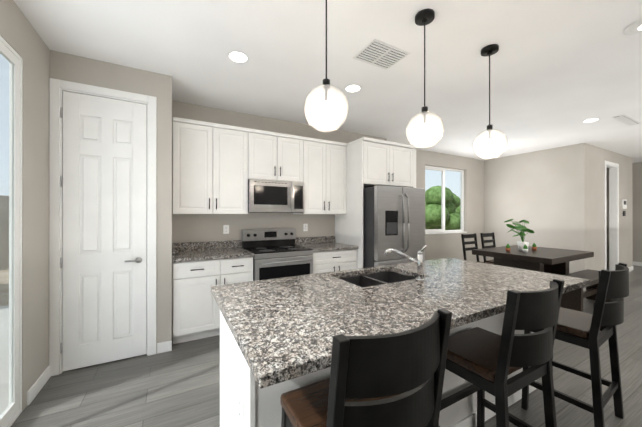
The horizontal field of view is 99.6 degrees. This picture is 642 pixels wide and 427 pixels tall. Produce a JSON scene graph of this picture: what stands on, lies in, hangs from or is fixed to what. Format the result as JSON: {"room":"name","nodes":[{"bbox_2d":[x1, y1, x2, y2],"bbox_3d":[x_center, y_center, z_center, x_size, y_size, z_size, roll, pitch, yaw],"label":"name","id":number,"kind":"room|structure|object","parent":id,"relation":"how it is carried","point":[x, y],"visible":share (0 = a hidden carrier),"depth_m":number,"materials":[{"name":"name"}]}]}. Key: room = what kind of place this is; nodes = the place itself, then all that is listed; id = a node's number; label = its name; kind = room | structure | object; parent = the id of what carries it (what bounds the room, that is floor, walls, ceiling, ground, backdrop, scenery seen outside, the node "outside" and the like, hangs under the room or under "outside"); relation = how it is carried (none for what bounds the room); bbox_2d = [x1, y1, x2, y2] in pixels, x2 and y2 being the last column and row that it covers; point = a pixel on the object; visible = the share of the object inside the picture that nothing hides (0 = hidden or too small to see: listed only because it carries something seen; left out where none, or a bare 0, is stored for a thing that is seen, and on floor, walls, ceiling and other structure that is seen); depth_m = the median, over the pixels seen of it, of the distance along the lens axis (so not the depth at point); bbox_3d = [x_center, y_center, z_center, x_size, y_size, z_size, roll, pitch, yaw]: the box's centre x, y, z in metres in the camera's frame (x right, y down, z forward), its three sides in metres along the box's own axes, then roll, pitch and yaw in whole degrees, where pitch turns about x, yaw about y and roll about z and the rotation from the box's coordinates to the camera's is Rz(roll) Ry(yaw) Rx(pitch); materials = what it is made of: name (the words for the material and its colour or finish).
{"room":"dining room and kitchen","nodes":[
{"label":"dining room and kitchen","id":0,"kind":"room"},
{"bbox_2d":[0,0,49,410],"bbox_3d":[-0.915,-0.016,-0.273,0.060,2.760,8.050,0,0,-29],"label":"wall","id":1,"kind":"structure","parent":0,"point":[20,36],"depth_m":2.02,"materials":[{"name":"beige paint"}]},
{"bbox_2d":[0,35,22,426],"bbox_3d":[-1.511,0.142,0.808,0.056,2.448,2.416,0,0,-29],"label":"door frame","id":2,"kind":"structure","parent":1,"relation":"attached to","point":[10,414],"depth_m":1.81,"materials":[{"name":"white wood"}]},
{"bbox_2d":[27,365,50,405],"bbox_3d":[-2.190,1.318,2.117,0.013,0.100,0.410,0,0,-29],"label":"baseboard","id":3,"kind":"structure","parent":1,"relation":"attached to","point":[33,391],"depth_m":2.07,"materials":[{"name":"white wood"}]},
{"bbox_2d":[50,50,171,352],"bbox_3d":[-2.058,-0.011,2.802,0.906,2.760,0.660,0,0,-29],"label":"wall","id":4,"kind":"structure","parent":0,"point":[76,69],"depth_m":2.68,"materials":[{"name":"beige paint"}]},
{"bbox_2d":[49,78,156,375],"bbox_3d":[-1.979,0.109,2.523,0.772,2.518,0.126,0,0,-29],"label":"door frame","id":5,"kind":"structure","parent":4,"relation":"attached to","point":[56,86],"depth_m":2.33,"materials":[{"name":"white wood"}]},
{"bbox_2d":[60,91,146,370],"bbox_3d":[-1.962,0.145,2.475,0.622,2.422,0.085,0,0,-29],"label":"pantry door","id":6,"kind":"structure","parent":4,"relation":"in","point":[104,307],"depth_m":2.47,"materials":[{"name":"white wood"}]},
{"bbox_2d":[172,100,386,242],"bbox_3d":[-0.769,-0.010,4.146,4.460,2.760,0.450,0,0,-29],"label":"wall","id":7,"kind":"structure","parent":0,"point":[196,227],"depth_m":3.74,"materials":[{"name":"beige paint"}]},
{"bbox_2d":[172,117,255,213],"bbox_3d":[-1.339,-0.542,3.373,0.891,1.078,0.348,0,0,-29],"label":"upper cabinet","id":8,"kind":"object","parent":7,"relation":"attached to","point":[215,167],"depth_m":3.19,"materials":[{"name":"white wood"}]},
{"bbox_2d":[223,225,228,233],"bbox_3d":[-1.262,0.202,3.611,0.072,0.115,0.009,0,0,-29],"label":"electrical outlet plate","id":9,"kind":"object","parent":7,"relation":"attached to","point":[226,229],"depth_m":3.61,"materials":[{"name":"white plastic"}]},
{"bbox_2d":[256,130,307,213],"bbox_3d":[-0.665,-0.541,3.744,0.880,1.078,0.348,0,0,-29],"label":"upper cabinet","id":10,"kind":"object","parent":7,"relation":"attached to","point":[279,156],"depth_m":3.63,"materials":[{"name":"white wood"}]},
{"bbox_2d":[248,179,303,212],"bbox_3d":[-0.641,-0.230,3.701,0.756,0.416,0.445,0,0,-29],"label":"microwave","id":11,"kind":"object","parent":10,"relation":"attached to","point":[267,196],"visible":0.98,"depth_m":3.53,"materials":[{"name":"silver metal"}]},
{"bbox_2d":[303,224,307,230],"bbox_3d":[-0.238,0.203,4.176,0.072,0.115,0.009,0,0,-29],"label":"electrical outlet plate","id":12,"kind":"object","parent":7,"relation":"attached to","point":[305,226],"depth_m":4.17,"materials":[{"name":"white plastic"}]},
{"bbox_2d":[308,137,346,213],"bbox_3d":[-0.036,-0.541,4.091,0.789,1.078,0.348,0,0,-29],"label":"upper cabinet","id":13,"kind":"object","parent":7,"relation":"attached to","point":[327,160],"depth_m":3.96,"materials":[{"name":"white wood"}]},
{"bbox_2d":[11,265,641,426],"bbox_3d":[5.747,1.429,3.424,15.300,0.120,8.100,0,0,-29],"label":"floor","id":14,"kind":"structure","parent":0,"point":[178,385],"depth_m":2.12,"materials":[{"name":"grey wood"}]},
{"bbox_2d":[172,240,253,343],"bbox_3d":[-1.292,0.859,3.223,0.835,1.020,0.652,0,0,-29],"label":"base cabinet","id":15,"kind":"object","parent":14,"relation":"on","point":[199,269],"visible":0.83,"depth_m":2.93,"materials":[{"name":"wood"}]},
{"bbox_2d":[242,228,312,280],"bbox_3d":[-0.572,0.787,3.574,0.762,1.165,0.717,0,0,-29],"label":"range","id":16,"kind":"object","parent":14,"relation":"on","point":[278,252],"visible":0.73,"depth_m":3.42,"materials":[{"name":"silver metal"}]},
{"bbox_2d":[295,236,357,273],"bbox_3d":[0.063,0.860,3.970,0.730,1.020,0.652,0,0,-29],"label":"base cabinet","id":17,"kind":"object","parent":14,"relation":"on","point":[330,254],"visible":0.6,"depth_m":3.77,"materials":[{"name":"wood"}]},
{"bbox_2d":[280,308,451,426],"bbox_3d":[0.147,0.846,0.979,0.480,1.043,0.479,0,0,-29],"label":"stool","id":18,"kind":"object","parent":14,"relation":"on","point":[392,380],"visible":1,"depth_m":0.77,"materials":[{"name":"black paint"}]},
{"bbox_2d":[335,137,416,268],"bbox_3d":[0.889,0.146,4.363,1.095,2.450,0.762,0,0,-29],"label":"cabinet","id":19,"kind":"object","parent":14,"relation":"on","point":[371,162],"visible":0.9,"depth_m":4.00,"materials":[{"name":"white wood"}]},
{"bbox_2d":[218,306,535,426],"bbox_3d":[0.506,0.930,1.935,2.239,0.876,0.812,0,0,-29],"label":"kitchen island","id":20,"kind":"object","parent":14,"relation":"on","point":[242,403],"depth_m":1.42,"materials":[{"name":"paint"}]},
{"bbox_2d":[211,258,589,389],"bbox_3d":[0.587,0.472,1.798,2.330,0.040,1.090,0,0,-29],"label":"island countertop","id":21,"kind":"structure","parent":20,"relation":"on","point":[284,329],"depth_m":1.34,"materials":[{"name":"grey stone"}]},
{"bbox_2d":[339,270,416,285],"bbox_3d":[0.428,0.583,2.013,0.640,0.206,0.440,0,0,-29],"label":"sink","id":22,"kind":"object","parent":21,"relation":"in","point":[373,277],"depth_m":2.21,"materials":[{"name":"metal"}]},
{"bbox_2d":[384,245,426,280],"bbox_3d":[0.575,0.329,1.863,0.224,0.244,0.204,0,0,-29],"label":"faucet","id":23,"kind":"object","parent":21,"relation":"on","point":[419,262],"visible":1,"depth_m":1.84,"materials":[{"name":"silver metal"}]},
{"bbox_2d":[363,185,424,267],"bbox_3d":[0.939,0.493,4.205,0.910,1.755,1.033,0,0,-29],"label":"refrigerator","id":24,"kind":"object","parent":14,"relation":"on","point":[393,217],"visible":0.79,"depth_m":3.77,"materials":[{"name":"silver metal"}]},
{"bbox_2d":[461,233,493,264],"bbox_3d":[2.928,0.871,4.978,0.430,1.003,0.482,0,0,-29],"label":"dining chair","id":25,"kind":"object","parent":14,"relation":"on","point":[474,236],"visible":0.4,"depth_m":5.12,"materials":[{"name":"black paint"}]},
{"bbox_2d":[480,232,495,262],"bbox_3d":[3.462,0.872,5.272,0.430,1.003,0.482,0,0,-29],"label":"dining chair","id":26,"kind":"object","parent":14,"relation":"on","point":[492,235],"visible":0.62,"depth_m":5.40,"materials":[{"name":"black paint"}]},
{"bbox_2d":[439,279,563,426],"bbox_3d":[0.913,0.846,1.413,0.480,1.043,0.479,0,0,-29],"label":"stool","id":27,"kind":"object","parent":14,"relation":"on","point":[481,360],"visible":0.83,"depth_m":1.24,"materials":[{"name":"black paint"}]},
{"bbox_2d":[472,245,593,274],"bbox_3d":[3.533,0.991,4.562,1.480,0.760,1.130,0,0,-29],"label":"dining table","id":28,"kind":"object","parent":14,"relation":"on","point":[549,260],"visible":0.33,"depth_m":4.33,"materials":[{"name":"brown wood"}]},
{"bbox_2d":[505,244,510,251],"bbox_3d":[3.083,0.547,4.469,0.075,0.126,0.075,0,0,-41],"label":"plant pot","id":29,"kind":"object","parent":28,"relation":"on","point":[507,248],"depth_m":4.45,"materials":[{"name":"ceramic"}]},
{"bbox_2d":[505,219,534,250],"bbox_3d":[3.368,0.344,4.612,0.498,0.532,0.403,0,0,-29],"label":"potted plant","id":30,"kind":"object","parent":28,"relation":"on","point":[521,234],"visible":1,"depth_m":4.55,"materials":[{"name":"green plant"}]},
{"bbox_2d":[523,244,527,252],"bbox_3d":[3.276,0.547,4.347,0.075,0.126,0.075,0,0,-41],"label":"plant pot","id":31,"kind":"object","parent":28,"relation":"on","point":[525,248],"depth_m":4.33,"materials":[{"name":"ceramic"}]},
{"bbox_2d":[521,263,628,426],"bbox_3d":[1.737,0.847,1.850,0.480,1.043,0.479,0,0,-33],"label":"stool","id":32,"kind":"object","parent":14,"relation":"on","point":[579,328],"visible":0.75,"depth_m":1.67,"materials":[{"name":"black paint"}]},
{"bbox_2d":[560,269,610,311],"bbox_3d":[3.911,1.140,4.022,1.380,0.460,0.360,0,0,-29],"label":"bench","id":33,"kind":"object","parent":14,"relation":"on","point":[572,300],"visible":0.4,"depth_m":3.77,"materials":[{"name":"brown wood"}]},
{"bbox_2d":[13,0,641,162],"bbox_3d":[5.747,-1.451,3.428,15.300,0.120,8.100,0,0,-29],"label":"ceiling","id":34,"kind":"structure","parent":0,"point":[561,71],"depth_m":2.42,"materials":[{"name":"paint"}]},
{"bbox_2d":[227,51,249,63],"bbox_3d":[-0.733,-1.390,2.403,0.193,0.004,0.193,0,0,16],"label":"recessed light","id":35,"kind":"object","parent":34,"relation":"in","point":[238,57],"depth_m":2.41,"materials":[{"name":"white plastic"}]},
{"bbox_2d":[304,0,348,131],"bbox_3d":[0.030,-0.928,1.516,0.250,0.930,0.250,0,0,-29],"label":"pendant light","id":36,"kind":"object","parent":34,"relation":"hanging from","point":[326,108],"visible":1,"depth_m":1.50,"materials":[{"name":"white glass"}]},
{"bbox_2d":[344,85,361,92],"bbox_3d":[0.353,-1.389,3.002,0.193,0.004,0.193,0,0,16],"label":"recessed light","id":37,"kind":"object","parent":34,"relation":"in","point":[351,88],"depth_m":3.00,"materials":[{"name":"white plastic"}]},
{"bbox_2d":[353,39,409,69],"bbox_3d":[0.514,-1.374,2.324,0.394,0.034,0.297,0,0,-29],"label":"ceiling vent","id":38,"kind":"object","parent":34,"relation":"in","point":[379,54],"depth_m":2.35,"materials":[{"name":"white plastic"}]},
{"bbox_2d":[406,9,443,148],"bbox_3d":[0.726,-0.927,1.900,0.250,0.930,0.250,0,0,-29],"label":"pendant light","id":39,"kind":"object","parent":34,"relation":"hanging from","point":[423,17],"visible":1,"depth_m":1.89,"materials":[{"name":"white glass"}]},
{"bbox_2d":[473,44,507,159],"bbox_3d":[1.418,-0.927,2.281,0.250,0.930,0.250,0,0,-29],"label":"pendant light","id":40,"kind":"object","parent":34,"relation":"hanging from","point":[489,50],"visible":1,"depth_m":2.27,"materials":[{"name":"white glass"}]},
{"bbox_2d":[582,118,599,122],"bbox_3d":[3.996,-1.387,4.015,0.193,0.004,0.193,0,0,16],"label":"recessed light","id":41,"kind":"object","parent":34,"relation":"in","point":[596,119],"depth_m":4.02,"materials":[{"name":"white plastic"}]},
{"bbox_2d":[612,115,640,125],"bbox_3d":[4.423,-1.372,3.920,0.764,0.034,0.119,0,0,-29],"label":"ceiling vent","id":42,"kind":"object","parent":34,"relation":"in","point":[625,119],"depth_m":3.98,"materials":[{"name":"white plastic"}]},
{"bbox_2d":[624,19,641,34],"bbox_3d":[2.390,-1.390,1.977,0.243,0.004,0.243,0,0,16],"label":"recessed light","id":43,"kind":"object","parent":34,"relation":"in","point":[634,28],"depth_m":2.03,"materials":[{"name":"white plastic"}]},
{"bbox_2d":[415,149,483,261],"bbox_3d":[2.697,-0.007,6.227,3.620,2.760,0.150,0,0,-29],"label":"wall","id":44,"kind":"structure","parent":0,"point":[442,246],"depth_m":6.52,"materials":[{"name":"beige paint"}]},
{"bbox_2d":[425,165,466,234],"bbox_3d":[2.880,-0.321,6.310,1.456,1.528,0.142,0,0,-29],"label":"dining room window","id":45,"kind":"structure","parent":44,"relation":"in","point":[442,222],"depth_m":6.33,"materials":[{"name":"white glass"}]},
{"bbox_2d":[484,144,575,272],"bbox_3d":[4.676,-0.007,6.198,0.120,2.760,1.810,0,0,-29],"label":"wall","id":46,"kind":"structure","parent":0,"point":[536,190],"depth_m":6.00,"materials":[{"name":"beige paint"}]},
{"bbox_2d":[576,143,632,271],"bbox_3d":[6.364,-0.007,6.026,2.910,2.760,0.120,0,0,-29],"label":"wall","id":47,"kind":"structure","parent":0,"point":[590,159],"depth_m":5.59,"materials":[{"name":"beige paint"}]},
{"bbox_2d":[604,160,618,270],"bbox_3d":[6.373,0.114,6.022,0.836,2.518,0.136,0,0,-29],"label":"door frame","id":48,"kind":"structure","parent":47,"relation":"attached to","point":[613,167],"depth_m":6.16,"materials":[{"name":"white wood"}]},
{"bbox_2d":[622,199,626,215],"bbox_3d":[7.047,-0.158,6.317,0.278,0.374,0.029,0,0,-29],"label":"thermostat","id":49,"kind":"object","parent":47,"relation":"attached to","point":[624,203],"visible":1,"depth_m":6.30,"materials":[{"name":"white plastic"}]},
{"bbox_2d":[632,162,641,261],"bbox_3d":[9.534,-0.008,5.484,0.120,2.760,8.050,0,0,-29],"label":"wall","id":50,"kind":"structure","parent":0,"point":[637,205],"depth_m":7.26,"materials":[{"name":"beige paint"}]},
{"bbox_2d":[633,261,641,265],"bbox_3d":[8.078,1.326,7.987,0.013,0.100,1.955,0,0,-29],"label":"baseboard","id":51,"kind":"structure","parent":50,"relation":"attached to","point":[634,263],"depth_m":7.26,"materials":[{"name":"white wood"}]},
{"label":"outside","id":52,"kind":"structure","parent":0,"visible":0},
{"bbox_2d":[0,270,8,414],"bbox_3d":[-3.504,1.456,0.839,55.000,0.140,55.000,0,0,-29],"label":"ground","id":53,"kind":"structure","parent":52,"point":[3,312],"depth_m":3.01,"materials":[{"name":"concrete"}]},
{"bbox_2d":[0,195,427,269],"bbox_3d":[6.481,0.433,6.341,32.200,1.960,55.000,0,0,-29],"label":"fence","id":54,"kind":"object","parent":53,"relation":"on","point":[4,220],"depth_m":6.90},
{"bbox_2d":[425,186,460,229],"bbox_3d":[4.728,0.134,11.350,2.055,2.572,2.104,0,0,-29],"label":"tree","id":55,"kind":"object","parent":53,"relation":"on","point":[451,203],"depth_m":10.53,"materials":[{"name":"green plant"}]},
{"bbox_2d":[453,193,460,214],"bbox_3d":[6.768,0.055,13.297,2.148,2.735,2.470,0,0,-29],"label":"tree","id":56,"kind":"object","parent":53,"relation":"on","point":[458,209],"depth_m":12.30,"materials":[{"name":"green plant"}]}
]}

